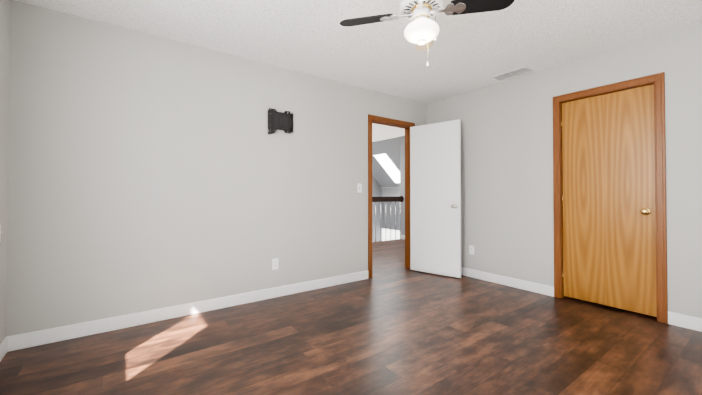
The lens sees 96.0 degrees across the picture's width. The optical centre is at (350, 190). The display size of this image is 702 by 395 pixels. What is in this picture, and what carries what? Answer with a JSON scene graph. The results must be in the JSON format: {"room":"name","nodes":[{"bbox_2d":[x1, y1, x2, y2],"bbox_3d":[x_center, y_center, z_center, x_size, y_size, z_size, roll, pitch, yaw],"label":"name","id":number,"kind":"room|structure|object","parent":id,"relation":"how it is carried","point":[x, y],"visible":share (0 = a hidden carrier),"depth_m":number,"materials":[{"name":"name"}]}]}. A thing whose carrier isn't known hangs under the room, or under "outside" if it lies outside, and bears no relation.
{"room":"empty bedroom","nodes":[
{"label":"empty bedroom","id":0,"kind":"room"},
{"bbox_2d":[0,0,9,342],"bbox_3d":[-1.341,-0.129,0.673,0.115,2.440,3.890,1,-1,-36],"label":"wall","id":1,"kind":"structure","parent":0,"point":[4,57],"depth_m":2.11,"materials":[{"name":"paint"}]},
{"bbox_2d":[0,336,11,360],"bbox_3d":[-1.298,1.039,0.707,0.013,0.105,3.630,1,-1,-36],"label":"baseboard","id":2,"kind":"structure","parent":1,"relation":"attached to","point":[6,345],"depth_m":2.13,"materials":[{"name":"white wood"}]},
{"bbox_2d":[6,0,425,336],"bbox_3d":[0.502,-0.081,4.353,7.200,2.440,0.115,1,-1,-36],"label":"wall","id":3,"kind":"structure","parent":0,"point":[147,172],"depth_m":2.73,"materials":[{"name":"paint"}]},
{"bbox_2d":[12,271,367,350],"bbox_3d":[-1.061,1.071,3.118,3.176,0.105,0.013,1,-1,-36],"label":"baseboard","id":4,"kind":"structure","parent":3,"relation":"attached to","point":[34,338],"depth_m":2.71,"materials":[{"name":"white wood"}]},
{"bbox_2d":[272,258,277,269],"bbox_3d":[-0.795,0.776,3.320,0.070,0.115,0.008,1,-1,-36],"label":"outlet","id":5,"kind":"object","parent":3,"relation":"attached to","point":[274,263],"visible":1,"depth_m":3.31,"materials":[{"name":"white plastic"}]},
{"bbox_2d":[268,108,292,133],"bbox_3d":[-0.739,-0.712,3.355,0.292,0.270,0.048,1,-1,-36],"label":"mount","id":6,"kind":"object","parent":3,"relation":"attached to","point":[280,121],"visible":1,"depth_m":3.32,"materials":[{"name":"black metal"}]},
{"bbox_2d":[357,183,361,192],"bbox_3d":[0.112,-0.026,3.984,0.070,0.115,0.020,1,-1,-36],"label":"light switch","id":7,"kind":"object","parent":3,"relation":"attached to","point":[359,188],"visible":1,"depth_m":3.99,"materials":[{"name":"white plastic"}]},
{"bbox_2d":[368,114,414,278],"bbox_3d":[0.535,0.083,4.374,0.868,2.114,0.149,1,-1,-36],"label":"door frame","id":8,"kind":"structure","parent":3,"relation":"attached to","point":[388,120],"depth_m":4.37,"materials":[{"name":"brown wood"}]},
{"bbox_2d":[410,119,460,277],"bbox_3d":[1.126,0.111,4.285,0.730,2.030,0.175,-1,-1,40],"label":"entry door","id":9,"kind":"structure","parent":3,"relation":"in","point":[435,198],"depth_m":4.25,"materials":[{"name":"white wood"}]},
{"bbox_2d":[0,239,701,394],"bbox_3d":[0.915,1.180,3.672,7.315,0.100,6.105,1,-1,-36],"label":"floor","id":10,"kind":"structure","parent":0,"point":[393,325],"depth_m":2.20,"materials":[{"name":"brown wood"}]},
{"bbox_2d":[372,196,403,241],"bbox_3d":[0.298,0.628,6.933,2.280,1.090,0.150,1,-1,-36],"label":"railing","id":11,"kind":"object","parent":10,"relation":"on","point":[390,199],"visible":0.44,"depth_m":7.33,"materials":[{"name":"brown wood"}]},
{"bbox_2d":[15,0,701,141],"bbox_3d":[-0.148,-1.354,4.087,6.045,0.100,7.975,1,-1,-36],"label":"ceiling","id":12,"kind":"structure","parent":0,"point":[463,53],"depth_m":2.67,"materials":[{"name":"white paint"}]},
{"bbox_2d":[340,0,513,66],"bbox_3d":[0.443,-1.042,1.986,0.795,0.580,0.795,0,-1,-30],"label":"fan light","id":13,"kind":"object","parent":12,"relation":"hanging from","point":[421,31],"visible":1,"depth_m":1.94,"materials":[{"name":"white enameled metal"},{"name":"dark wood"},{"name":"frosted glass"}]},
{"bbox_2d":[491,66,534,80],"bbox_3d":[1.821,-1.307,3.567,0.215,0.009,0.395,1,-1,-36],"label":"ceiling vent","id":14,"kind":"object","parent":12,"relation":"in","point":[513,73],"visible":1,"depth_m":3.55,"materials":[{"name":"white metal"}]},
{"bbox_2d":[372,136,404,186],"bbox_3d":[1.908,-0.697,7.543,1.435,1.310,4.800,1,-1,-36],"label":"ceiling slope","id":15,"kind":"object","parent":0,"point":[390,148],"depth_m":8.37,"materials":[{"name":"grey paint"}]},
{"bbox_2d":[374,154,399,182],"bbox_3d":[1.096,-0.583,8.725,0.819,0.744,0.470,1,-1,-36],"label":"skylight","id":16,"kind":"object","parent":15,"relation":"attached to","point":[388,166],"visible":0.79,"depth_m":8.69,"materials":[{"name":"white glass"}]},
{"bbox_2d":[372,144,404,241],"bbox_3d":[0.250,0.246,6.392,5.430,4.640,4.915,1,-1,-36],"label":"wall","id":17,"kind":"structure","parent":0,"point":[376,189],"depth_m":9.55,"materials":[{"name":"paint"}]},
{"bbox_2d":[381,187,399,196],"bbox_3d":[2.364,0.036,7.866,0.050,0.300,4.800,1,-1,-36],"label":"wall ledge","id":18,"kind":"object","parent":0,"point":[390,191],"visible":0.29,"depth_m":9.49,"materials":[{"name":"white paint"}]},
{"bbox_2d":[382,229,399,240],"bbox_3d":[1.517,1.891,9.037,0.010,1.420,1.870,1,-1,-36],"label":"wall","id":19,"kind":"structure","parent":0,"point":[386,236],"depth_m":9.53,"materials":[{"name":"white"}]},
{"bbox_2d":[426,23,701,317],"bbox_3d":[2.293,-0.095,3.251,0.115,2.440,3.775,1,-1,-36],"label":"wall","id":20,"kind":"structure","parent":0,"point":[507,221],"depth_m":3.44,"materials":[{"name":"paint"}]},
{"bbox_2d":[469,245,473,254],"bbox_3d":[1.573,0.781,4.123,0.008,0.115,0.070,1,-1,-36],"label":"outlet","id":21,"kind":"object","parent":20,"relation":"attached to","point":[471,249],"visible":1,"depth_m":4.12,"materials":[{"name":"white plastic"}]},
{"bbox_2d":[461,267,553,296],"bbox_3d":[1.637,1.083,4.027,0.013,0.105,1.723,1,-1,-36],"label":"baseboard","id":22,"kind":"structure","parent":20,"relation":"attached to","point":[512,282],"depth_m":3.70,"materials":[{"name":"white wood"}]},
{"bbox_2d":[561,84,656,316],"bbox_3d":[2.407,0.090,3.012,0.105,2.016,0.717,1,-1,-36],"label":"closet door","id":23,"kind":"structure","parent":20,"relation":"in","point":[608,203],"depth_m":2.98,"materials":[{"name":"brown wood"}]},
{"bbox_2d":[553,72,667,323],"bbox_3d":[2.447,0.065,3.037,0.149,2.114,0.854,1,-1,-36],"label":"door frame","id":24,"kind":"structure","parent":20,"relation":"attached to","point":[658,79],"depth_m":2.70,"materials":[{"name":"brown wood"}]},
{"bbox_2d":[668,311,701,331],"bbox_3d":[2.958,1.059,2.216,0.013,0.105,1.053,1,-1,-36],"label":"baseboard","id":25,"kind":"structure","parent":20,"relation":"attached to","point":[681,320],"depth_m":2.55,"materials":[{"name":"white wood"}]}
]}

